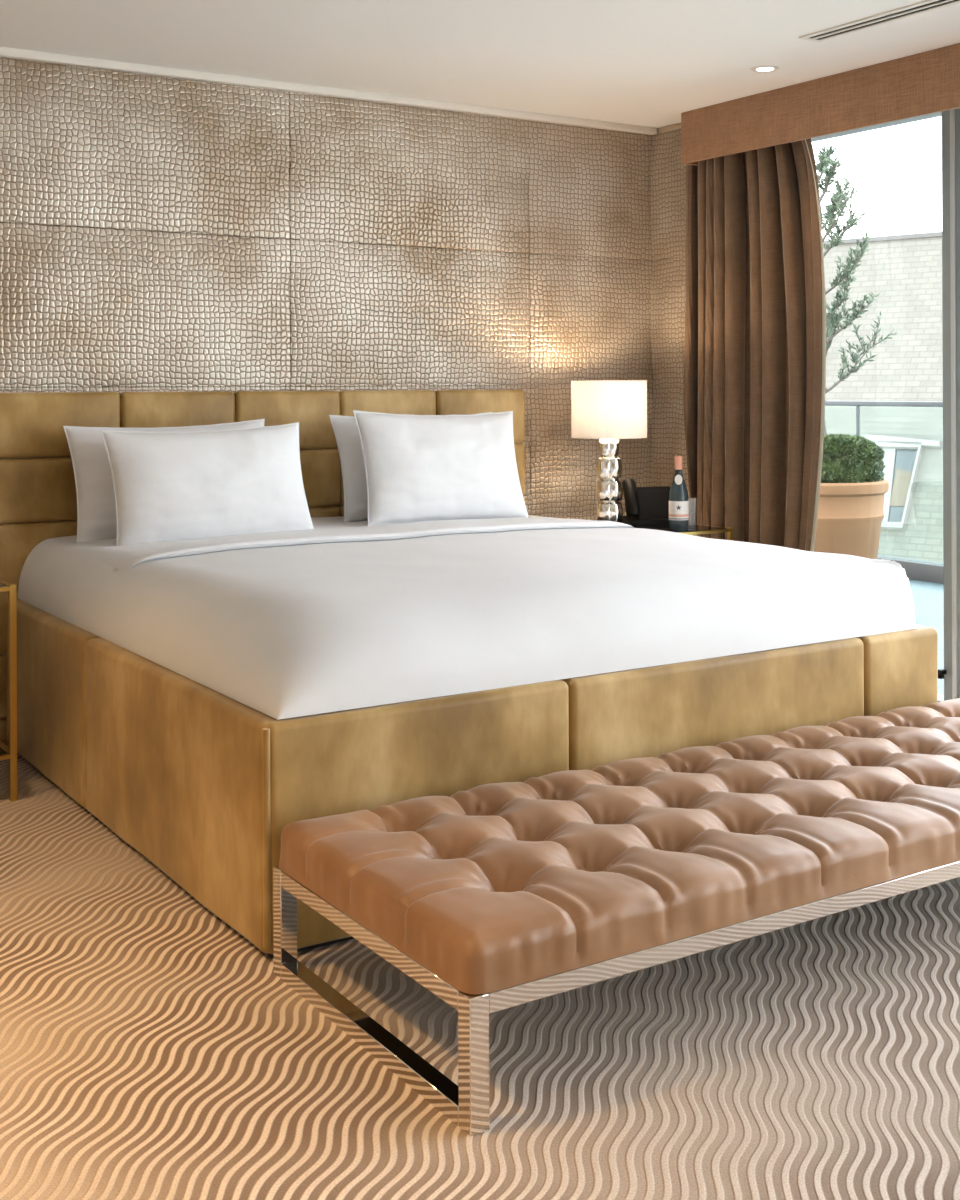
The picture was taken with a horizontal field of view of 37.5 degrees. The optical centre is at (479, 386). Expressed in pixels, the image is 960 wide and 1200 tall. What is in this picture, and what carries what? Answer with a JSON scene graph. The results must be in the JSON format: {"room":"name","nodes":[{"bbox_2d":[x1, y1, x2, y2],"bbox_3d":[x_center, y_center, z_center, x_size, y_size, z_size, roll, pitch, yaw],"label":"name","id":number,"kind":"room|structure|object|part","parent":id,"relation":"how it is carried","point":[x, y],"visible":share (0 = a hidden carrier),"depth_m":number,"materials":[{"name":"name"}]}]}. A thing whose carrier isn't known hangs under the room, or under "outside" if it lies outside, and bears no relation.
{"room":"hotel room","nodes":[
{"label":"hotel room","id":0,"kind":"room"},
{"bbox_2d":[0,57,652,520],"bbox_3d":[-1.713,0.030,5.563,6.930,2.655,0.167,0,0,-33],"label":"wall","id":1,"kind":"structure","parent":0,"point":[158,233],"depth_m":6.13,"materials":[{"name":"beige embossed leather"}]},
{"bbox_3d":[-1.346,-0.949,5.730,1.250,0.633,0.047,0,0,-33],"label":"wall panel","id":2,"kind":"part","parent":1,"relation":"part of","materials":[{"name":"beige leather"}]},
{"bbox_3d":[-1.343,-0.316,5.730,1.250,0.632,0.047,0,0,-33],"label":"wall panel","id":3,"kind":"part","parent":1,"relation":"part of","materials":[{"name":"beige leather"}]},
{"bbox_3d":[-1.341,0.317,5.730,1.250,0.632,0.047,0,0,-33],"label":"wall panel","id":4,"kind":"part","parent":1,"relation":"part of","materials":[{"name":"beige leather"}]},
{"bbox_2d":[0,47,656,134],"bbox_3d":[-1.857,-1.280,5.389,6.510,0.033,0.050,0,0,-33],"label":"trim","id":5,"kind":"structure","parent":1,"relation":"attached to","point":[5,52],"depth_m":6.07,"materials":[{"name":"white paint"}]},
{"bbox_3d":[-0.294,-0.954,6.406,1.251,0.633,0.047,0,0,-33],"label":"wall panel","id":6,"kind":"part","parent":1,"relation":"part of","materials":[{"name":"beige leather"}]},
{"bbox_3d":[-0.291,-0.320,6.406,1.251,0.632,0.047,0,0,-33],"label":"wall panel","id":7,"kind":"part","parent":1,"relation":"part of","materials":[{"name":"beige leather"}]},
{"bbox_3d":[-0.288,0.313,6.406,1.251,0.632,0.047,0,0,-33],"label":"wall panel","id":8,"kind":"part","parent":1,"relation":"part of","materials":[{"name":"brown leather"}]},
{"bbox_3d":[0.563,0.942,6.951,0.766,0.631,0.047,0,0,-33],"label":"wall panel","id":9,"kind":"part","parent":1,"relation":"part of","materials":[{"name":"brown leather"}]},
{"bbox_3d":[0.555,-0.957,6.951,0.766,0.633,0.047,0,0,-33],"label":"wall panel","id":10,"kind":"part","parent":1,"relation":"part of","materials":[{"name":"beige leather"}]},
{"bbox_3d":[0.557,-0.324,6.951,0.766,0.632,0.047,0,0,-33],"label":"wall panel","id":11,"kind":"part","parent":1,"relation":"part of","materials":[{"name":"beige leather"}]},
{"bbox_3d":[0.560,0.309,6.951,0.766,0.632,0.047,0,0,-33],"label":"wall panel","id":12,"kind":"part","parent":1,"relation":"part of","materials":[{"name":"brown leather"}]},
{"bbox_2d":[0,579,959,1199],"bbox_3d":[0.317,1.424,5.251,10.200,0.150,15.500,0,0,-33],"label":"floor","id":13,"kind":"structure","parent":0,"point":[150,1049],"depth_m":2.82,"materials":[{"name":"carpet"}]},
{"bbox_2d":[0,579,16,800],"bbox_3d":[-1.975,1.004,4.730,0.662,0.709,0.660,0,0,-33],"label":"bedside table","id":14,"kind":"object","parent":13,"relation":"on","point":[6,752],"visible":1,"depth_m":4.63,"materials":[{"name":"gold metal"}]},
{"bbox_2d":[0,747,6,753],"bbox_3d":[-1.975,1.212,4.730,0.618,0.010,0.616,0,0,-33],"label":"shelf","id":15,"kind":"object","parent":14,"relation":"attached to","point":[3,750],"depth_m":4.68,"materials":[{"name":"black wood"}]},
{"bbox_3d":[-1.705,1.210,4.903,0.022,0.014,0.616,0,0,-33],"label":"rail","id":16,"kind":"part","parent":14,"relation":"part of","materials":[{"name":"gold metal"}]},
{"bbox_3d":[-1.802,1.211,4.462,0.618,0.014,0.022,0,0,-33],"label":"rail","id":17,"kind":"part","parent":14,"relation":"part of","materials":[{"name":"gold metal"}]},
{"bbox_3d":[-1.804,0.662,4.462,0.618,0.014,0.022,0,0,-33],"label":"rail","id":18,"kind":"part","parent":14,"relation":"part of","materials":[{"name":"gold metal"}]},
{"bbox_3d":[-1.534,1.002,4.635,0.022,0.709,0.022,0,0,-33],"label":"leg","id":19,"kind":"part","parent":14,"relation":"part of","materials":[{"name":"gold metal"}]},
{"bbox_2d":[0,390,937,957],"bbox_3d":[-0.183,0.682,4.975,2.410,1.337,2.479,0,0,-33],"label":"upholstered bed","id":20,"kind":"object","parent":13,"relation":"on","point":[203,783],"visible":0.29,"depth_m":4.02,"materials":[{"name":"gold leather"}]},
{"bbox_3d":[-1.613,1.124,5.419,0.480,0.243,0.062,0,0,-33],"label":"headboard panel","id":21,"kind":"part","parent":20,"relation":"part of","materials":[{"name":"gold metal"}]},
{"bbox_3d":[-1.612,1.292,5.420,0.480,0.088,0.062,0,0,-33],"label":"headboard panel","id":22,"kind":"part","parent":20,"relation":"part of","materials":[{"name":"gold metal"}]},
{"bbox_3d":[-1.614,0.879,5.420,0.480,0.243,0.062,0,0,-33],"label":"headboard panel","id":23,"kind":"part","parent":20,"relation":"part of","materials":[{"name":"gold metal"}]},
{"bbox_3d":[-1.616,0.392,5.420,0.480,0.244,0.062,0,0,-33],"label":"headboard panel","id":24,"kind":"part","parent":20,"relation":"part of","materials":[{"name":"gold metal"}]},
{"bbox_3d":[-1.615,0.636,5.419,0.480,0.240,0.062,0,0,-33],"label":"headboard panel","id":25,"kind":"part","parent":20,"relation":"part of","materials":[{"name":"gold metal"}]},
{"bbox_3d":[-1.471,1.069,4.893,0.099,0.552,0.963,0,0,-33],"label":"rail panel","id":26,"kind":"part","parent":20,"relation":"part of","materials":[{"name":"gold metal"}]},
{"bbox_3d":[-1.617,0.144,5.419,0.480,0.248,0.062,0,0,-33],"label":"headboard panel","id":27,"kind":"part","parent":20,"relation":"part of","materials":[{"name":"gold metal"}]},
{"bbox_3d":[-0.834,0.687,5.988,2.410,1.334,0.071,0,0,-33],"label":"headboard","id":28,"kind":"part","parent":20,"relation":"part of","materials":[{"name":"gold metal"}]},
{"bbox_3d":[-1.212,0.142,5.680,0.480,0.248,0.062,0,0,-33],"label":"headboard panel","id":29,"kind":"part","parent":20,"relation":"part of","materials":[{"name":"gold metal"}]},
{"bbox_3d":[-0.840,1.067,3.910,0.100,0.551,1.369,0,0,-33],"label":"rail panel","id":30,"kind":"part","parent":20,"relation":"part of","materials":[{"name":"gold metal"}]},
{"bbox_3d":[-0.806,0.141,5.941,0.480,0.248,0.062,0,0,-33],"label":"headboard panel","id":31,"kind":"part","parent":20,"relation":"part of","materials":[{"name":"gold metal"}]},
{"bbox_3d":[-0.805,0.389,5.940,0.480,0.244,0.063,0,0,-33],"label":"headboard panel","id":32,"kind":"part","parent":20,"relation":"part of","materials":[{"name":"gold metal"}]},
{"bbox_3d":[-0.804,0.632,5.940,0.480,0.240,0.063,0,0,-33],"label":"headboard panel","id":33,"kind":"part","parent":20,"relation":"part of","materials":[{"name":"gold metal"}]},
{"bbox_3d":[-0.398,0.631,6.201,0.480,0.240,0.062,0,0,-33],"label":"headboard panel","id":34,"kind":"part","parent":20,"relation":"part of","materials":[{"name":"gold metal"}]},
{"bbox_3d":[-0.399,0.387,6.201,0.480,0.244,0.062,0,0,-33],"label":"headboard panel","id":35,"kind":"part","parent":20,"relation":"part of","materials":[{"name":"gold metal"}]},
{"bbox_3d":[-0.401,0.139,6.201,0.480,0.248,0.062,0,0,-33],"label":"headboard panel","id":36,"kind":"part","parent":20,"relation":"part of","materials":[{"name":"gold metal"}]},
{"bbox_3d":[-0.150,1.064,3.582,0.883,0.554,0.100,0,0,-33],"label":"rail panel","id":37,"kind":"part","parent":20,"relation":"part of","materials":[{"name":"gold metal"}]},
{"bbox_3d":[0.005,0.137,6.461,0.480,0.248,0.063,0,0,-33],"label":"headboard panel","id":38,"kind":"part","parent":20,"relation":"part of","materials":[{"name":"gold metal"}]},
{"bbox_3d":[0.006,0.385,6.462,0.480,0.244,0.062,0,0,-33],"label":"headboard panel","id":39,"kind":"part","parent":20,"relation":"part of","materials":[{"name":"gold metal"}]},
{"bbox_3d":[0.700,1.060,4.129,1.137,0.553,0.099,0,0,-33],"label":"rail panel","id":40,"kind":"part","parent":20,"relation":"part of","materials":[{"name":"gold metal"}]},
{"bbox_3d":[1.325,1.058,4.529,0.348,0.554,0.100,0,0,-33],"label":"rail panel","id":41,"kind":"part","parent":20,"relation":"part of","materials":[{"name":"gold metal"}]},
{"bbox_3d":[-0.168,0.918,4.977,2.169,0.265,2.250,0,0,-33],"label":"mattress","id":42,"kind":"object","parent":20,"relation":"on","visible":0},
{"bbox_2d":[17,515,916,719],"bbox_3d":[-0.163,0.654,4.931,2.249,0.266,2.326,0,0,-33],"label":"sheet","id":43,"kind":"object","parent":42,"relation":"on","point":[334,615],"visible":0.85,"depth_m":4.14,"materials":[{"name":"white fabric"}]},
{"bbox_2d":[63,419,264,542],"bbox_3d":[-1.176,0.364,5.441,0.822,0.471,0.220,0,0,-30],"label":"pillow","id":44,"kind":"object","parent":43,"relation":"on","point":[96,506],"visible":0.38,"depth_m":5.25,"materials":[{"name":"white fabric"}]},
{"bbox_2d":[100,422,313,545],"bbox_3d":[-1.004,0.369,5.294,0.807,0.460,0.232,0,0,-34],"label":"pillow","id":45,"kind":"object","parent":43,"relation":"on","point":[168,486],"visible":0.81,"depth_m":5.20,"materials":[{"name":"white fabric"}]},
{"bbox_2d":[329,412,491,521],"bbox_3d":[-0.249,0.335,6.033,0.824,0.443,0.217,0,0,-36],"label":"pillow","id":46,"kind":"object","parent":43,"relation":"on","point":[345,428],"visible":0.26,"depth_m":5.81,"materials":[{"name":"white fabric"}]},
{"bbox_2d":[353,410,528,525],"bbox_3d":[-0.151,0.328,5.843,0.771,0.473,0.238,0,0,-29],"label":"pillow","id":47,"kind":"object","parent":43,"relation":"on","point":[419,468],"visible":0.95,"depth_m":5.75,"materials":[{"name":"white fabric"}]},
{"bbox_2d":[273,698,959,1136],"bbox_3d":[0.782,1.163,3.559,2.452,0.366,0.859,0,0,-33],"label":"tufted bench","id":48,"kind":"object","parent":13,"relation":"on","point":[492,897],"visible":1,"depth_m":3.06,"materials":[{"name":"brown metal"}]},
{"bbox_3d":[-0.448,1.228,3.250,0.042,0.249,0.042,0,0,-33],"label":"leg","id":49,"kind":"part","parent":48,"relation":"part of","materials":[{"name":"silver metal"}]},
{"bbox_3d":[-0.229,1.333,2.910,0.042,0.037,0.766,0,0,-33],"label":"floor rail","id":50,"kind":"part","parent":48,"relation":"part of","materials":[{"name":"silver metal"}]},
{"bbox_3d":[-0.230,1.121,2.910,0.042,0.037,0.766,0,0,-33],"label":"rail","id":51,"kind":"part","parent":48,"relation":"part of","materials":[{"name":"silver metal"}]},
{"bbox_3d":[-0.011,1.226,2.570,0.042,0.249,0.042,0,0,-33],"label":"leg","id":52,"kind":"part","parent":48,"relation":"part of","materials":[{"name":"silver metal"}]},
{"bbox_2d":[279,698,959,994],"bbox_3d":[0.782,1.039,3.559,2.452,0.117,0.858,0,0,-33],"label":"cushion","id":53,"kind":"object","parent":48,"relation":"on","point":[505,888],"depth_m":3.10,"materials":[{"name":"beige leather"}]},
{"bbox_3d":[1.000,1.116,3.219,2.362,0.037,0.042,0,0,-33],"label":"long rail","id":54,"kind":"part","parent":48,"relation":"part of","materials":[{"name":"silver metal"}]},
{"bbox_2d":[622,522,733,540],"bbox_3d":[0.714,0.992,6.485,0.645,0.709,0.615,0,0,-33],"label":"bedside table","id":55,"kind":"object","parent":13,"relation":"on","point":[699,529],"visible":0.16,"depth_m":6.39,"materials":[{"name":"black glass"}]},
{"bbox_2d":[571,380,646,522],"bbox_3d":[0.600,0.306,6.553,0.350,0.672,0.350,0,0,-33],"label":"table lamp","id":56,"kind":"object","parent":55,"relation":"on","point":[608,411],"visible":0.95,"depth_m":6.43,"materials":[{"name":"white fabric"}]},
{"bbox_3d":[0.599,0.102,6.553,0.350,0.264,0.350,0,0,-33],"label":"lamp shade","id":57,"kind":"part","parent":56,"relation":"part of","materials":[{"name":"fabric"}]},
{"bbox_2d":[622,478,670,524],"bbox_3d":[0.796,0.536,6.675,0.251,0.211,0.150,0,0,-15],"label":"phone","id":58,"kind":"object","parent":55,"relation":"on","point":[643,505],"visible":0.77,"depth_m":6.65,"materials":[{"name":"black plastic"}]},
{"bbox_3d":[0.713,0.648,6.485,0.601,0.012,0.571,0,0,-33],"label":"glass","id":59,"kind":"part","parent":55,"relation":"part of","materials":[{"name":"black glass"}]},
{"bbox_2d":[669,456,688,529],"bbox_3d":[0.894,0.476,6.355,0.091,0.330,0.091,0,0,-33],"label":"wine bottle","id":60,"kind":"object","parent":55,"relation":"on","point":[678,493],"visible":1,"depth_m":6.32,"materials":[{"name":"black glass"}]},
{"bbox_2d":[688,498,695,526],"bbox_3d":[0.960,0.576,6.493,0.070,0.130,0.070,0,0,-33],"label":"tumbler","id":61,"kind":"object","parent":55,"relation":"on","point":[692,501],"visible":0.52,"depth_m":6.46,"materials":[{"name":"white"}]},
{"bbox_3d":[0.873,0.650,6.236,0.601,0.014,0.022,0,0,-33],"label":"rail","id":62,"kind":"part","parent":55,"relation":"part of","materials":[{"name":"gold metal"}]},
{"bbox_3d":[1.137,0.991,6.404,0.022,0.709,0.022,0,0,-33],"label":"leg","id":63,"kind":"part","parent":55,"relation":"part of","materials":[{"name":"gold metal"}]},
{"bbox_2d":[814,433,888,558],"bbox_3d":[2.055,0.809,8.425,0.740,1.064,0.740,0,0,-33],"label":"potted plant","id":64,"kind":"object","parent":13,"relation":"on","point":[852,490],"visible":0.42,"depth_m":8.13,"materials":[{"name":"green plant"}]},
{"bbox_2d":[815,144,897,434],"bbox_3d":[2.366,-0.177,9.644,1.034,3.034,0.708,0,0,4],"label":"tree","id":65,"kind":"object","parent":13,"relation":"on","point":[825,160],"visible":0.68,"depth_m":9.66,"materials":[{"name":"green plant"}]},
{"bbox_2d":[825,401,943,583],"bbox_3d":[4.404,0.714,7.766,0.160,1.235,15.688,0,0,-33],"label":"balustrade","id":66,"kind":"object","parent":13,"relation":"on","point":[922,570],"visible":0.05,"depth_m":9.83,"materials":[{"name":"grey metal"}]},
{"bbox_3d":[2.758,0.678,10.291,0.024,1.080,0.016,0,0,-33],"label":"post","id":67,"kind":"part","parent":66,"relation":"part of","materials":[{"name":"grey metal"}]},
{"bbox_3d":[4.333,0.114,7.835,0.060,0.035,15.500,0,0,-33],"label":"handrail","id":68,"kind":"part","parent":66,"relation":"part of","materials":[{"name":"grey metal"}]},
{"bbox_2d":[0,0,959,127],"bbox_3d":[0.447,-1.382,2.098,7.030,0.150,8.240,0,0,-33],"label":"ceiling","id":69,"kind":"structure","parent":0,"point":[648,63],"depth_m":5.34,"materials":[{"name":"white paint"}]},
{"bbox_2d":[751,65,778,72],"bbox_3d":[1.172,-1.307,5.808,0.112,0.006,0.112,0,0,-33],"label":"recessed light","id":70,"kind":"object","parent":69,"relation":"in","point":[766,68],"visible":1,"depth_m":5.79,"materials":[{"name":"white paint"}]},
{"bbox_2d":[681,43,959,165],"bbox_3d":[3.152,-1.196,3.573,0.265,0.245,7.700,0,0,-33],"label":"pelmet","id":71,"kind":"object","parent":69,"relation":"attached to","point":[928,82],"visible":0.85,"depth_m":5.96,"materials":[{"name":"brown fabric"}]},
{"bbox_2d":[683,138,825,551],"bbox_3d":[1.269,0.057,6.474,0.146,2.546,0.937,0,0,-33],"label":"curtain","id":72,"kind":"object","parent":71,"relation":"hanging from","point":[754,381],"visible":0.71,"depth_m":6.41,"materials":[{"name":"brown fabric"}]},
{"bbox_2d":[799,0,959,41],"bbox_3d":[1.844,-1.310,4.373,0.110,0.006,2.240,0,0,-33],"label":"ceiling vent","id":73,"kind":"object","parent":69,"relation":"in","point":[925,6],"visible":1,"depth_m":5.03,"materials":[{"name":"white metal"}]},
{"bbox_2d":[651,123,696,535],"bbox_3d":[1.134,0.018,7.130,0.445,2.655,0.332,0,0,-33],"label":"wall","id":74,"kind":"structure","parent":0,"point":[668,173],"depth_m":7.03,"materials":[{"name":"beige embossed faux-leather wallcovering"}]},
{"bbox_3d":[0.964,-0.959,7.016,0.043,0.633,0.320,0,0,-33],"label":"wall panel","id":75,"kind":"part","parent":74,"relation":"part of","materials":[{"name":"beige leather"}]},
{"bbox_3d":[0.967,-0.326,7.016,0.043,0.632,0.320,0,0,-33],"label":"wall panel","id":76,"kind":"part","parent":74,"relation":"part of","materials":[{"name":"beige leather"}]},
{"bbox_3d":[0.969,0.307,7.016,0.043,0.632,0.320,0,0,-33],"label":"wall panel","id":77,"kind":"part","parent":74,"relation":"part of","materials":[{"name":"beige leather"}]},
{"bbox_2d":[811,108,959,701],"bbox_3d":[3.300,0.008,3.671,0.140,2.655,7.810,0,0,-33],"label":"window","id":78,"kind":"structure","parent":74,"relation":"in","point":[950,673],"depth_m":5.75,"materials":[{"name":"grey"}]},
{"bbox_3d":[3.311,-1.229,3.681,0.100,0.180,7.810,0,0,-33],"label":"head rail","id":79,"kind":"part","parent":78,"relation":"part of","materials":[{"name":"grey"}]},
{"bbox_3d":[3.322,1.311,3.681,0.100,0.050,7.810,0,0,-33],"label":"sill rail","id":80,"kind":"part","parent":78,"relation":"part of","materials":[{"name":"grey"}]},
{"bbox_3d":[1.968,0.091,5.782,0.100,2.500,0.102,0,0,-33],"label":"frame post","id":81,"kind":"part","parent":78,"relation":"part of","materials":[{"name":"grey metal"}]},
{"bbox_2d":[814,479,888,558],"bbox_3d":[2.056,0.946,8.425,0.740,0.790,0.740,0,0,-33],"label":"pot","id":82,"kind":"object","parent":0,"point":[850,511],"depth_m":8.11,"materials":[{"name":"ceramic"}]},
{"label":"outside","id":83,"kind":"structure","parent":0,"visible":0},
{"bbox_2d":[823,231,942,562],"bbox_3d":[5.191,3.765,26.399,34.000,13.125,3.379,0,0,41],"label":"neighbouring house","id":84,"kind":"structure","parent":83,"point":[905,269],"depth_m":24.90,"materials":[{"name":"pale brick"}]},
{"bbox_2d":[883,448,895,521],"bbox_3d":[6.859,1.658,23.904,0.373,1.371,0.020,0,-27,41],"label":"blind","id":85,"kind":"object","parent":84,"relation":"hanging from","point":[889,459],"depth_m":23.84,"materials":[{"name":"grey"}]},
{"bbox_3d":[6.959,1.673,23.851,0.738,1.376,0.020,0,-27,41],"label":"pane","id":86,"kind":"part","parent":84,"relation":"part of","materials":[{"name":"grey"}]}
]}

